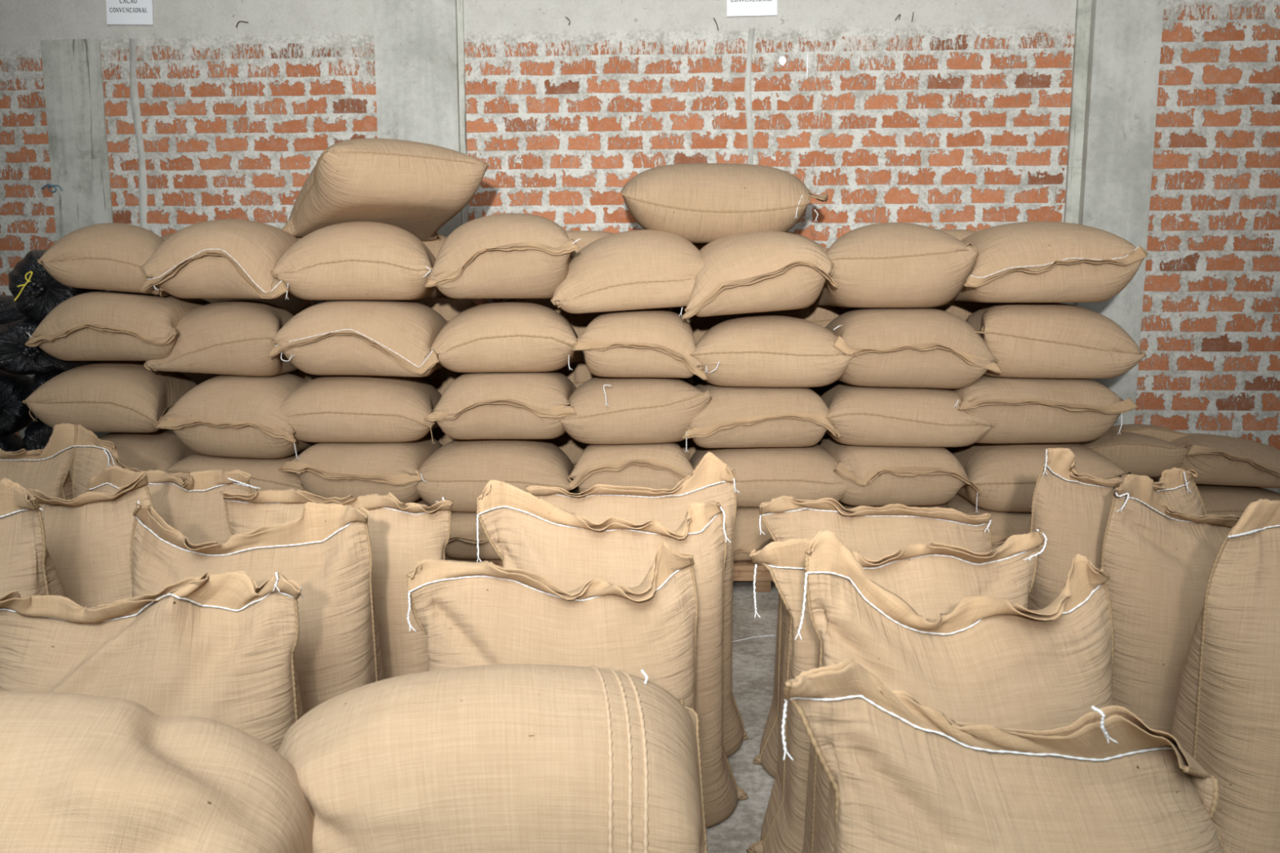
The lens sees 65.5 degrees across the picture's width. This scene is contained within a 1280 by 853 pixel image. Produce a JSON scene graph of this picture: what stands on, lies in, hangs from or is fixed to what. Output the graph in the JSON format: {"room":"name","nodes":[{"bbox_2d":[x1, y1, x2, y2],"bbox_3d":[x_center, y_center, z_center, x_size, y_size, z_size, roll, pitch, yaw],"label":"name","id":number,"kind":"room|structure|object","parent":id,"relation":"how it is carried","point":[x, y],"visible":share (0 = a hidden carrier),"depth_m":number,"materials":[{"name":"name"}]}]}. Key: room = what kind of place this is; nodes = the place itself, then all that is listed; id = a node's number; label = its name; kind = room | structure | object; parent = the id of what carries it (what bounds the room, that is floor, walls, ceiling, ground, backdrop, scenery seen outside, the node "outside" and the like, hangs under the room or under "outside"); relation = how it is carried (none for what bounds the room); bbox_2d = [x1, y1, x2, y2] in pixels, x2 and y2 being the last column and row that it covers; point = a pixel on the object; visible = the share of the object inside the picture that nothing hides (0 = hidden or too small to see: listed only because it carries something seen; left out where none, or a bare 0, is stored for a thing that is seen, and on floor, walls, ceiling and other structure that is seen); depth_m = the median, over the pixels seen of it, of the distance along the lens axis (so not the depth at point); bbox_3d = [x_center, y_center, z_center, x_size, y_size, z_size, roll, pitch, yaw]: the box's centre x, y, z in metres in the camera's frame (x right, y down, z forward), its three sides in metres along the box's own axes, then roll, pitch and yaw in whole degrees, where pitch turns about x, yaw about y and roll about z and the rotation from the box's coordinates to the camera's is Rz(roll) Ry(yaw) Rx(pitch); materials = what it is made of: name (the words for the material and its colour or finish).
{"room":"warehouse","nodes":[
{"label":"warehouse","id":0,"kind":"room"},
{"bbox_2d":[40,39,113,437],"bbox_3d":[-3.514,-0.923,6.486,0.377,3.000,0.262,1,8,4],"label":"trim column","id":1,"kind":"structure","parent":0,"point":[72,68],"depth_m":6.22,"materials":[{"name":"concrete"}]},
{"bbox_2d":[373,0,462,237],"bbox_3d":[-1.337,-1.345,6.256,0.500,3.900,0.310,1,8,4],"label":"trim column","id":2,"kind":"structure","parent":0,"point":[415,42],"depth_m":5.99,"materials":[{"name":"concrete"}]},
{"bbox_2d":[457,0,470,299],"bbox_3d":[-1.069,-1.345,6.259,0.035,3.900,0.270,1,8,4],"label":"trim column","id":3,"kind":"structure","parent":0,"point":[460,2],"depth_m":6.02,"materials":[{"name":"concrete"}]},
{"bbox_2d":[0,0,1279,493],"bbox_3d":[0.008,-1.337,6.198,14.030,3.900,0.250,1,8,4],"label":"wall","id":4,"kind":"structure","parent":0,"point":[956,116],"depth_m":5.97,"materials":[{"name":"red brick"}]},
{"bbox_2d":[106,0,153,25],"bbox_3d":[-3.122,-2.564,6.082,0.293,0.213,0.007,0,8,2],"label":"paper sign","id":5,"kind":"object","parent":4,"relation":"attached to","point":[117,11],"visible":1,"depth_m":6.09,"materials":[{"name":"white paper"}]},
{"bbox_2d":[128,38,147,229],"bbox_3d":[-3.130,-1.052,6.324,0.089,2.700,0.014,1,8,4],"label":"trim","id":6,"kind":"structure","parent":4,"relation":"attached to","point":[134,97],"depth_m":6.21,"materials":[{"name":"concrete"}]},
{"bbox_2d":[744,28,755,164],"bbox_3d":[0.655,-1.016,6.077,0.073,2.700,0.014,1,8,4],"label":"trim","id":7,"kind":"structure","parent":4,"relation":"attached to","point":[748,86],"depth_m":5.93,"materials":[{"name":"concrete"}]},
{"bbox_2d":[726,0,777,16],"bbox_3d":[0.657,-2.519,5.839,0.298,0.216,0.007,0,8,2],"label":"paper sign","id":8,"kind":"object","parent":4,"relation":"attached to","point":[734,7],"visible":1,"depth_m":5.85,"materials":[{"name":"white paper"}]},
{"bbox_2d":[706,581,778,852],"bbox_3d":[0.000,1.288,2.304,14.000,0.200,10.200,0,8,0],"label":"floor","id":9,"kind":"structure","parent":0,"point":[753,659],"depth_m":3.61,"materials":[{"name":"concrete"}]},
{"bbox_2d":[0,477,67,597],"bbox_3d":[-1.816,0.632,2.595,0.784,1.023,0.390,0,8,0],"label":"burlap sack","id":10,"kind":"object","parent":9,"relation":"on","point":[27,566],"visible":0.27,"depth_m":2.48,"materials":[{"name":"fabric"}]},
{"bbox_2d":[0,422,75,500],"bbox_3d":[-2.483,0.469,3.865,0.784,0.988,0.390,0,8,0],"label":"burlap sack","id":11,"kind":"object","parent":9,"relation":"on","point":[46,470],"visible":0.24,"depth_m":3.75,"materials":[{"name":"fabric"}]},
{"bbox_2d":[23,472,155,608],"bbox_3d":[-1.748,0.604,3.015,0.782,0.959,0.390,0,8,0],"label":"burlap sack","id":12,"kind":"object","parent":9,"relation":"on","point":[88,539],"visible":0.29,"depth_m":2.91,"materials":[{"name":"fabric"}]},
{"bbox_2d":[71,424,188,498],"bbox_3d":[-1.846,0.477,3.805,0.788,0.989,0.390,0,8,0],"label":"burlap sack","id":13,"kind":"object","parent":9,"relation":"on","point":[92,455],"visible":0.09,"depth_m":3.70,"materials":[{"name":"fabric"}]},
{"bbox_2d":[0,570,303,751],"bbox_3d":[-1.096,0.744,2.247,0.783,0.899,0.390,0,8,0],"label":"burlap sack","id":14,"kind":"object","parent":9,"relation":"on","point":[219,647],"visible":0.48,"depth_m":2.12,"materials":[{"name":"fabric"}]},
{"bbox_2d":[0,690,315,852],"bbox_3d":[-0.834,0.841,1.552,0.866,0.905,0.516,0,8,0],"label":"burlap sack","id":15,"kind":"object","parent":9,"relation":"on","point":[79,773],"visible":0.95,"depth_m":1.37,"materials":[{"name":"fabric"}]},
{"bbox_2d":[85,465,260,544],"bbox_3d":[-1.619,0.569,3.434,0.782,0.912,0.390,0,8,0],"label":"burlap sack","id":16,"kind":"object","parent":9,"relation":"on","point":[195,507],"visible":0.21,"depth_m":3.30,"materials":[{"name":"fabric"}]},
{"bbox_2d":[129,502,385,714],"bbox_3d":[-1.008,0.650,2.668,0.784,0.966,0.390,0,8,0],"label":"burlap sack","id":17,"kind":"object","parent":9,"relation":"on","point":[326,549],"visible":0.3,"depth_m":2.54,"materials":[{"name":"fabric"}]},
{"bbox_2d":[220,488,453,679],"bbox_3d":[-0.917,0.617,3.138,0.784,0.899,0.390,0,8,0],"label":"burlap sack","id":18,"kind":"object","parent":9,"relation":"on","point":[402,535],"visible":0.3,"depth_m":3.00,"materials":[{"name":"fabric"}]},
{"bbox_2d":[276,663,707,852],"bbox_3d":[-0.279,0.835,1.809,0.916,0.843,0.532,0,8,0],"label":"burlap sack","id":19,"kind":"object","parent":9,"relation":"on","point":[513,757],"visible":0.86,"depth_m":1.57,"materials":[{"name":"fabric"}]},
{"bbox_2d":[406,540,698,710],"bbox_3d":[-0.182,0.711,2.455,0.783,0.906,0.390,0,8,0],"label":"burlap sack","id":20,"kind":"object","parent":9,"relation":"on","point":[484,612],"visible":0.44,"depth_m":2.32,"materials":[{"name":"fabric"}]},
{"bbox_2d":[444,552,773,591],"bbox_3d":[-0.220,0.656,5.554,1.840,0.135,1.348,0,8,0],"label":"wooden pallet","id":21,"kind":"object","parent":9,"relation":"on","point":[744,571],"visible":0.02,"depth_m":4.89,"materials":[{"name":"brown wood"}]},
{"bbox_2d":[444,511,500,559],"bbox_3d":[-0.670,0.502,5.306,0.798,0.237,0.940,0,8,0],"label":"burlap sack","id":22,"kind":"object","parent":21,"relation":"on","point":[462,542],"visible":0.2,"depth_m":4.90,"materials":[{"name":"fabric"}]},
{"bbox_2d":[416,439,574,511],"bbox_3d":[-0.740,0.214,5.248,0.913,0.375,0.945,0,8,0],"label":"burlap sack","id":23,"kind":"object","parent":22,"relation":"on","point":[459,472],"visible":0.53,"depth_m":4.87,"materials":[{"name":"fabric"}]},
{"bbox_2d":[423,370,577,439],"bbox_3d":[-0.663,-0.137,5.166,0.805,0.322,0.925,0,8,0],"label":"burlap sack","id":24,"kind":"object","parent":23,"relation":"on","point":[474,405],"visible":0.79,"depth_m":4.78,"materials":[{"name":"fabric"}]},
{"bbox_2d":[430,301,583,372],"bbox_3d":[-0.674,-0.471,5.181,0.820,0.363,0.950,0,8,0],"label":"burlap sack","id":25,"kind":"object","parent":24,"relation":"on","point":[503,336],"visible":0.89,"depth_m":4.79,"materials":[{"name":"fabric"}]},
{"bbox_2d":[424,213,581,298],"bbox_3d":[-0.643,-0.857,5.017,0.825,0.414,0.928,0,8,0],"label":"burlap sack","id":26,"kind":"object","parent":25,"relation":"on","point":[508,255],"visible":0.88,"depth_m":4.64,"materials":[{"name":"fabric"}]},
{"bbox_2d":[569,464,579,493],"bbox_3d":[-0.440,0.363,6.006,1.096,0.350,0.542,1,8,5],"label":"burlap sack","id":27,"kind":"object","parent":21,"relation":"on","point":[575,491],"visible":0.02,"depth_m":5.76,"materials":[{"name":"fabric"}]},
{"bbox_2d":[545,431,588,464],"bbox_3d":[-0.350,0.036,5.954,1.096,0.350,0.542,1,8,5],"label":"burlap sack","id":28,"kind":"object","parent":27,"relation":"on","point":[572,448],"visible":0.05,"depth_m":5.73,"materials":[{"name":"fabric"}]},
{"bbox_2d":[556,361,596,387],"bbox_3d":[-0.440,-0.296,5.912,1.096,0.350,0.542,1,8,5],"label":"burlap sack","id":29,"kind":"object","parent":28,"relation":"on","point":[580,373],"visible":0.02,"depth_m":5.67,"materials":[{"name":"fabric"}]},
{"bbox_2d":[506,297,669,337],"bbox_3d":[-0.350,-0.627,5.859,1.096,0.350,0.542,1,8,5],"label":"burlap sack","id":30,"kind":"object","parent":29,"relation":"on","point":[580,322],"visible":0.06,"depth_m":5.63,"materials":[{"name":"fabric"}]},
{"bbox_2d":[733,506,773,561],"bbox_3d":[0.616,0.487,5.310,0.817,0.266,0.942,0,8,0],"label":"burlap sack","id":31,"kind":"object","parent":21,"relation":"on","point":[748,538],"visible":0.08,"depth_m":4.91,"materials":[{"name":"fabric"}]},
{"bbox_2d":[688,444,846,506],"bbox_3d":[0.661,0.216,5.263,0.924,0.316,0.914,0,8,0],"label":"burlap sack","id":32,"kind":"object","parent":31,"relation":"on","point":[763,474],"visible":0.44,"depth_m":4.85,"materials":[{"name":"fabric"}]},
{"bbox_2d":[682,381,841,452],"bbox_3d":[0.577,-0.085,5.192,0.832,0.298,0.920,0,8,0],"label":"burlap sack","id":33,"kind":"object","parent":32,"relation":"on","point":[735,417],"visible":0.82,"depth_m":4.79,"materials":[{"name":"fabric"}]},
{"bbox_2d":[688,315,855,387],"bbox_3d":[0.651,-0.397,5.131,0.875,0.355,0.942,0,8,2],"label":"burlap sack","id":34,"kind":"object","parent":33,"relation":"on","point":[757,350],"visible":0.87,"depth_m":4.75,"materials":[{"name":"fabric"}]},
{"bbox_2d":[672,230,838,319],"bbox_3d":[0.572,-0.771,5.036,0.813,0.428,0.935,0,8,0],"label":"burlap sack","id":35,"kind":"object","parent":34,"relation":"on","point":[753,271],"visible":0.91,"depth_m":4.65,"materials":[{"name":"fabric"}]},
{"bbox_2d":[621,163,828,245],"bbox_3d":[0.440,-1.155,5.173,1.079,0.410,0.726,0,8,0],"label":"burlap sack","id":36,"kind":"object","parent":35,"relation":"on","point":[702,204],"visible":0.91,"depth_m":4.85,"materials":[{"name":"fabric"}]},
{"bbox_3d":[0.578,0.373,5.935,1.091,0.350,0.527,0,8,1],"label":"burlap sack","id":37,"kind":"object","parent":21,"relation":"on","visible":0},
{"bbox_2d":[675,432,830,461],"bbox_3d":[0.668,0.046,5.883,1.096,0.350,0.542,0,8,1],"label":"burlap sack","id":38,"kind":"object","parent":37,"relation":"on","point":[691,446],"visible":0.02,"depth_m":5.67,"materials":[{"name":"fabric"}]},
{"bbox_2d":[678,374,827,396],"bbox_3d":[0.578,-0.286,5.842,1.096,0.350,0.542,0,8,1],"label":"burlap sack","id":39,"kind":"object","parent":38,"relation":"on","point":[695,380],"visible":0.05,"depth_m":5.62,"materials":[{"name":"fabric"}]},
{"bbox_2d":[670,305,853,345],"bbox_3d":[0.668,-0.617,5.789,1.096,0.350,0.542,0,8,1],"label":"burlap sack","id":40,"kind":"object","parent":39,"relation":"on","point":[821,315],"visible":0.11,"depth_m":5.55,"materials":[{"name":"fabric"}]},
{"bbox_3d":[-0.040,0.501,5.364,0.741,0.261,0.934,0,8,0],"label":"burlap sack","id":41,"kind":"object","parent":21,"relation":"on","visible":0},
{"bbox_2d":[567,441,694,493],"bbox_3d":[-0.037,0.213,5.239,0.727,0.336,0.913,0,8,0],"label":"burlap sack","id":42,"kind":"object","parent":41,"relation":"on","point":[654,465],"visible":0.66,"depth_m":4.84,"materials":[{"name":"fabric"}]},
{"bbox_2d":[558,376,711,444],"bbox_3d":[-0.036,-0.108,5.168,0.837,0.339,0.954,0,8,0],"label":"burlap sack","id":43,"kind":"object","parent":42,"relation":"on","point":[609,410],"visible":0.87,"depth_m":4.79,"materials":[{"name":"fabric"}]},
{"bbox_2d":[572,308,708,380],"bbox_3d":[0.003,-0.443,5.125,0.735,0.331,0.936,0,8,0],"label":"burlap sack","id":44,"kind":"object","parent":43,"relation":"on","point":[657,343],"visible":0.95,"depth_m":4.74,"materials":[{"name":"fabric"}]},
{"bbox_2d":[551,229,704,314],"bbox_3d":[-0.009,-0.785,5.113,0.884,0.437,0.875,0,8,0],"label":"burlap sack","id":45,"kind":"object","parent":44,"relation":"on","point":[642,268],"visible":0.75,"depth_m":4.72,"materials":[{"name":"fabric"}]},
{"bbox_2d":[475,480,748,827],"bbox_3d":[-0.072,0.619,2.856,0.782,0.975,0.390,0,8,0],"label":"burlap sack","id":46,"kind":"object","parent":9,"relation":"on","point":[526,531],"visible":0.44,"depth_m":2.73,"materials":[{"name":"fabric"}]},
{"bbox_2d":[524,452,747,756],"bbox_3d":[-0.031,0.561,3.241,0.782,0.981,0.390,0,8,0],"label":"burlap sack","id":47,"kind":"object","parent":9,"relation":"on","point":[712,479],"visible":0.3,"depth_m":3.13,"materials":[{"name":"fabric"}]},
{"bbox_2d":[752,495,991,777],"bbox_3d":[0.744,0.635,3.080,0.790,0.880,0.390,0,8,0],"label":"burlap sack","id":48,"kind":"object","parent":9,"relation":"on","point":[880,532],"visible":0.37,"depth_m":2.98,"materials":[{"name":"fabric"}]},
{"bbox_2d":[746,528,1047,852],"bbox_3d":[0.665,0.693,2.583,0.806,0.906,0.390,0,8,0],"label":"burlap sack","id":49,"kind":"object","parent":9,"relation":"on","point":[933,578],"visible":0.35,"depth_m":2.47,"materials":[{"name":"fabric"}]},
{"bbox_2d":[794,530,1115,852],"bbox_3d":[0.695,0.702,2.181,0.782,1.002,0.390,0,8,0],"label":"burlap sack","id":50,"kind":"object","parent":9,"relation":"on","point":[988,660],"visible":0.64,"depth_m":2.06,"materials":[{"name":"fabric"}]},
{"bbox_2d":[781,658,1225,852],"bbox_3d":[0.611,0.808,1.630,0.806,0.946,0.390,0,8,0],"label":"burlap sack","id":51,"kind":"object","parent":9,"relation":"on","point":[904,776],"visible":1,"depth_m":1.51,"materials":[{"name":"fabric"}]},
{"bbox_2d":[1026,447,1206,609],"bbox_3d":[1.603,0.545,3.370,0.783,0.976,0.390,0,8,0],"label":"burlap sack","id":52,"kind":"object","parent":9,"relation":"on","point":[1070,508],"visible":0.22,"depth_m":3.25,"materials":[{"name":"fabric"}]},
{"bbox_2d":[1099,474,1239,734],"bbox_3d":[1.712,0.608,3.046,0.784,0.943,0.390,0,8,0],"label":"burlap sack","id":53,"kind":"object","parent":9,"relation":"on","point":[1157,559],"visible":0.3,"depth_m":2.94,"materials":[{"name":"fabric"}]},
{"bbox_2d":[1170,498,1279,852],"bbox_3d":[1.706,0.666,2.479,0.784,0.988,0.390,0,8,0],"label":"burlap sack","id":54,"kind":"object","parent":9,"relation":"on","point":[1226,717],"visible":0.75,"depth_m":2.39,"materials":[{"name":"fabric"}]},
{"bbox_3d":[3.119,0.651,5.489,1.078,0.178,0.738,0,8,0],"label":"burlap sack","id":55,"kind":"object","parent":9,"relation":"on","visible":0},
{"bbox_2d":[1195,484,1279,516],"bbox_3d":[3.147,0.437,5.452,0.913,0.279,0.758,0,8,0],"label":"burlap sack","id":56,"kind":"object","parent":55,"relation":"on","point":[1218,500],"visible":0.11,"depth_m":5.16,"materials":[{"name":"fabric"}]},
{"bbox_2d":[1160,433,1279,487],"bbox_3d":[3.135,0.160,5.381,0.823,0.244,0.762,0,8,0],"label":"burlap sack","id":57,"kind":"object","parent":56,"relation":"on","point":[1216,460],"visible":0.71,"depth_m":5.09,"materials":[{"name":"fabric"}]},
{"bbox_3d":[-3.199,0.740,5.187,1.000,0.343,0.824,0,8,0],"label":"plastic bag","id":58,"kind":"object","parent":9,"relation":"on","visible":0},
{"bbox_3d":[-3.085,0.420,5.148,0.840,0.408,0.740,0,8,0],"label":"plastic bag","id":59,"kind":"object","parent":58,"relation":"on","visible":0},
{"bbox_2d":[0,432,24,452],"bbox_3d":[-3.310,0.182,5.089,0.344,0.326,0.649,-5,9,-29],"label":"plastic bag","id":60,"kind":"object","parent":59,"relation":"on","point":[12,442],"visible":0.2,"depth_m":4.99,"materials":[{"name":"black plastic"}]},
{"bbox_2d":[0,369,36,436],"bbox_3d":[-3.260,-0.118,5.096,0.294,0.334,0.650,-3,9,-22],"label":"plastic bag","id":61,"kind":"object","parent":60,"relation":"on","point":[15,416],"visible":0.73,"depth_m":4.93,"materials":[{"name":"black plastic"}]},
{"bbox_2d":[22,417,53,450],"bbox_3d":[-3.002,0.071,5.117,0.285,0.274,0.650,-4,9,-26],"label":"plastic bag","id":62,"kind":"object","parent":59,"relation":"on","point":[37,433],"visible":0.22,"depth_m":4.89,"materials":[{"name":"black plastic"}]},
{"bbox_2d":[22,371,64,408],"bbox_3d":[-2.999,-0.169,5.114,0.304,0.264,0.650,-5,9,-29],"label":"plastic bag","id":63,"kind":"object","parent":62,"relation":"on","point":[35,382],"visible":0.13,"depth_m":4.92,"materials":[{"name":"black plastic"}]},
{"bbox_2d":[0,318,102,375],"bbox_3d":[-3.027,-0.412,5.105,0.706,0.292,0.619,0,8,0],"label":"plastic bag","id":64,"kind":"object","parent":63,"relation":"on","point":[16,357],"visible":0.43,"depth_m":4.88,"materials":[{"name":"black plastic"}]},
{"bbox_2d":[8,249,84,323],"bbox_3d":[-2.982,-0.702,5.016,0.336,0.370,0.690,-4,9,-26],"label":"plastic bag","id":65,"kind":"object","parent":64,"relation":"on","point":[36,293],"visible":0.66,"depth_m":4.80,"materials":[{"name":"black plastic"}]},
{"bbox_3d":[-2.090,0.655,5.564,1.820,0.135,1.368,0,8,0],"label":"wooden pallet","id":66,"kind":"object","parent":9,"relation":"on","visible":0},
{"bbox_2d":[411,497,451,511],"bbox_3d":[-1.395,0.481,5.357,0.779,0.300,0.926,0,8,0],"label":"burlap sack","id":67,"kind":"object","parent":66,"relation":"on","point":[420,500],"visible":0.02,"depth_m":5.19,"materials":[{"name":"fabric"}]},
{"bbox_2d":[278,435,442,503],"bbox_3d":[-1.365,0.194,5.203,0.765,0.304,0.928,0,8,0],"label":"burlap sack","id":68,"kind":"object","parent":67,"relation":"on","point":[326,470],"visible":0.66,"depth_m":4.81,"materials":[{"name":"fabric"}]},
{"bbox_2d":[280,375,441,442],"bbox_3d":[-1.430,-0.121,5.208,0.892,0.349,0.922,0,8,0],"label":"burlap sack","id":69,"kind":"object","parent":68,"relation":"on","point":[324,408],"visible":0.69,"depth_m":4.81,"materials":[{"name":"fabric"}]},
{"bbox_2d":[267,300,447,377],"bbox_3d":[-1.353,-0.464,5.078,0.911,0.358,0.947,0,8,0],"label":"burlap sack","id":70,"kind":"object","parent":69,"relation":"on","point":[383,338],"visible":0.89,"depth_m":4.69,"materials":[{"name":"fabric"}]},
{"bbox_2d":[270,221,461,300],"bbox_3d":[-1.416,-0.839,5.087,0.897,0.402,0.953,0,8,0],"label":"burlap sack","id":71,"kind":"object","parent":70,"relation":"on","point":[354,260],"visible":0.86,"depth_m":4.71,"materials":[{"name":"fabric"}]},
{"bbox_2d":[282,137,488,242],"bbox_3d":[-1.319,-1.188,5.083,0.928,0.494,0.871,-5,10,-33],"label":"burlap sack","id":72,"kind":"object","parent":71,"relation":"on","point":[416,188],"visible":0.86,"depth_m":4.78,"materials":[{"name":"fabric"}]},
{"bbox_3d":[-2.651,0.478,5.361,0.744,0.304,0.907,0,8,0],"label":"burlap sack","id":73,"kind":"object","parent":66,"relation":"on","visible":0},
{"bbox_2d":[69,428,197,482],"bbox_3d":[-2.607,0.166,5.315,0.716,0.353,0.902,0,8,0],"label":"burlap sack","id":74,"kind":"object","parent":73,"relation":"on","point":[161,449],"visible":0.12,"depth_m":4.99,"materials":[{"name":"fabric"}]},
{"bbox_2d":[22,360,197,432],"bbox_3d":[-2.695,-0.177,5.217,0.780,0.357,0.914,0,8,0],"label":"burlap sack","id":75,"kind":"object","parent":74,"relation":"on","point":[104,396],"visible":0.73,"depth_m":4.83,"materials":[{"name":"fabric"}]},
{"bbox_2d":[24,290,211,360],"bbox_3d":[-2.543,-0.525,5.094,0.828,0.334,0.940,0,8,0],"label":"burlap sack","id":76,"kind":"object","parent":75,"relation":"on","point":[106,325],"visible":0.67,"depth_m":4.71,"materials":[{"name":"fabric"}]},
{"bbox_2d":[37,222,168,296],"bbox_3d":[-2.606,-0.853,5.103,0.679,0.361,0.974,-2,8,-16],"label":"burlap sack","id":77,"kind":"object","parent":76,"relation":"on","point":[106,256],"visible":0.7,"depth_m":4.72,"materials":[{"name":"fabric"}]},
{"bbox_3d":[-1.942,0.498,5.315,0.793,0.241,0.938,0,8,0],"label":"burlap sack","id":78,"kind":"object","parent":66,"relation":"on","visible":0},
{"bbox_2d":[164,448,306,493],"bbox_3d":[-2.025,0.242,5.290,0.845,0.300,0.904,0,8,0],"label":"burlap sack","id":79,"kind":"object","parent":78,"relation":"on","point":[264,473],"visible":0.19,"depth_m":4.88,"materials":[{"name":"fabric"}]},
{"bbox_2d":[153,373,319,459],"bbox_3d":[-1.971,-0.081,5.152,0.753,0.414,0.917,0,8,0],"label":"burlap sack","id":80,"kind":"object","parent":79,"relation":"on","point":[224,415],"visible":0.73,"depth_m":4.77,"materials":[{"name":"fabric"}]},
{"bbox_2d":[143,300,299,376],"bbox_3d":[-2.066,-0.461,5.187,0.785,0.397,0.914,0,8,0],"label":"burlap sack","id":81,"kind":"object","parent":80,"relation":"on","point":[229,337],"visible":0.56,"depth_m":4.78,"materials":[{"name":"fabric"}]},
{"bbox_2d":[139,218,298,299],"bbox_3d":[-2.027,-0.845,5.032,0.775,0.390,0.939,0,8,0],"label":"burlap sack","id":82,"kind":"object","parent":81,"relation":"on","point":[227,258],"visible":0.81,"depth_m":4.64,"materials":[{"name":"fabric"}]},
{"bbox_3d":[-1.462,0.354,6.069,1.092,0.350,0.527,0,8,3],"label":"burlap sack","id":83,"kind":"object","parent":66,"relation":"on","visible":0},
{"bbox_2d":[426,426,455,445],"bbox_3d":[-1.371,0.027,6.018,1.096,0.350,0.542,0,8,3],"label":"burlap sack","id":84,"kind":"object","parent":83,"relation":"on","point":[437,433],"visible":0.03,"depth_m":5.77,"materials":[{"name":"fabric"}]},
{"bbox_2d":[306,367,466,395],"bbox_3d":[-1.462,-0.305,5.976,1.096,0.350,0.542,0,8,3],"label":"burlap sack","id":85,"kind":"object","parent":84,"relation":"on","point":[440,379],"visible":0.07,"depth_m":5.73,"materials":[{"name":"fabric"}]},
{"bbox_2d":[404,297,488,322],"bbox_3d":[-1.371,-0.636,5.923,1.096,0.350,0.542,0,8,3],"label":"burlap sack","id":86,"kind":"object","parent":85,"relation":"on","point":[448,309],"visible":0.04,"depth_m":5.67,"materials":[{"name":"fabric"}]},
{"bbox_3d":[1.580,0.662,5.514,1.680,0.135,1.268,0,8,0],"label":"wooden pallet","id":87,"kind":"object","parent":9,"relation":"on","visible":0},
{"bbox_2d":[837,501,950,509],"bbox_3d":[1.353,0.487,5.364,0.785,0.289,0.927,0,8,0],"label":"burlap sack","id":88,"kind":"object","parent":87,"relation":"on","point":[845,505],"visible":0.02,"depth_m":5.09,"materials":[{"name":"fabric"}]},
{"bbox_2d":[818,436,981,512],"bbox_3d":[1.263,0.207,5.225,0.772,0.304,0.922,0,8,0],"label":"burlap sack","id":89,"kind":"object","parent":88,"relation":"on","point":[872,475],"visible":0.66,"depth_m":4.83,"materials":[{"name":"fabric"}]},
{"bbox_2d":[820,382,995,447],"bbox_3d":[1.319,-0.084,5.205,0.922,0.303,0.900,0,8,0],"label":"burlap sack","id":90,"kind":"object","parent":89,"relation":"on","point":[863,415],"visible":0.82,"depth_m":4.79,"materials":[{"name":"fabric"}]},
{"bbox_2d":[824,307,1001,388],"bbox_3d":[1.310,-0.414,5.122,0.893,0.391,0.929,0,8,0],"label":"burlap sack","id":91,"kind":"object","parent":90,"relation":"on","point":[891,347],"visible":0.74,"depth_m":4.74,"materials":[{"name":"fabric"}]},
{"bbox_2d":[811,222,978,307],"bbox_3d":[1.289,-0.822,5.130,0.891,0.434,0.912,0,8,0],"label":"burlap sack","id":92,"kind":"object","parent":91,"relation":"on","point":[882,264],"visible":0.79,"depth_m":4.72,"materials":[{"name":"fabric"}]},
{"bbox_2d":[945,493,1031,550],"bbox_3d":[1.954,0.503,5.314,0.884,0.233,0.939,0,8,0],"label":"burlap sack","id":93,"kind":"object","parent":87,"relation":"on","point":[1004,525],"visible":0.09,"depth_m":4.93,"materials":[{"name":"fabric"}]},
{"bbox_2d":[951,442,1133,512],"bbox_3d":[2.039,0.218,5.282,0.906,0.366,0.877,0,8,0],"label":"burlap sack","id":94,"kind":"object","parent":93,"relation":"on","point":[1006,475],"visible":0.44,"depth_m":4.91,"materials":[{"name":"fabric"}]},
{"bbox_2d":[951,374,1137,443],"bbox_3d":[1.929,-0.112,5.180,0.940,0.328,0.930,0,8,0],"label":"burlap sack","id":95,"kind":"object","parent":94,"relation":"on","point":[1020,410],"visible":0.67,"depth_m":4.78,"materials":[{"name":"fabric"}]},
{"bbox_2d":[966,302,1146,378],"bbox_3d":[2.030,-0.454,5.150,0.918,0.376,0.861,0,8,0],"label":"burlap sack","id":96,"kind":"object","parent":95,"relation":"on","point":[1058,340],"visible":0.77,"depth_m":4.76,"materials":[{"name":"fabric"}]},
{"bbox_2d":[951,221,1147,302],"bbox_3d":[1.976,-0.833,5.044,0.940,0.398,0.918,0,8,0],"label":"burlap sack","id":97,"kind":"object","parent":96,"relation":"on","point":[1033,261],"visible":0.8,"depth_m":4.66,"materials":[{"name":"fabric"}]},
{"bbox_2d":[1076,430,1186,476],"bbox_3d":[2.545,0.130,5.478,0.774,0.240,0.754,0,8,0],"label":"burlap sack","id":98,"kind":"object","parent":94,"relation":"on","point":[1137,454],"visible":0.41,"depth_m":5.13,"materials":[{"name":"fabric"}]},
{"bbox_2d":[1109,424,1194,441],"bbox_3d":[2.784,0.075,5.629,0.570,0.215,0.536,0,8,0],"label":"burlap sack","id":99,"kind":"object","parent":98,"relation":"on","point":[1164,433],"visible":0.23,"depth_m":5.37,"materials":[{"name":"fabric"}]},
{"bbox_2d":[1060,0,1092,305],"bbox_3d":[2.565,-1.311,6.016,0.075,3.900,0.280,1,8,4],"label":"trim column","id":100,"kind":"structure","parent":0,"point":[1083,7],"depth_m":5.80,"materials":[{"name":"concrete"}]},
{"bbox_2d":[1073,0,1164,426],"bbox_3d":[2.787,-1.304,5.967,0.374,3.900,0.350,1,8,4],"label":"trim column","id":101,"kind":"structure","parent":0,"point":[1125,42],"depth_m":5.74,"materials":[{"name":"concrete"}]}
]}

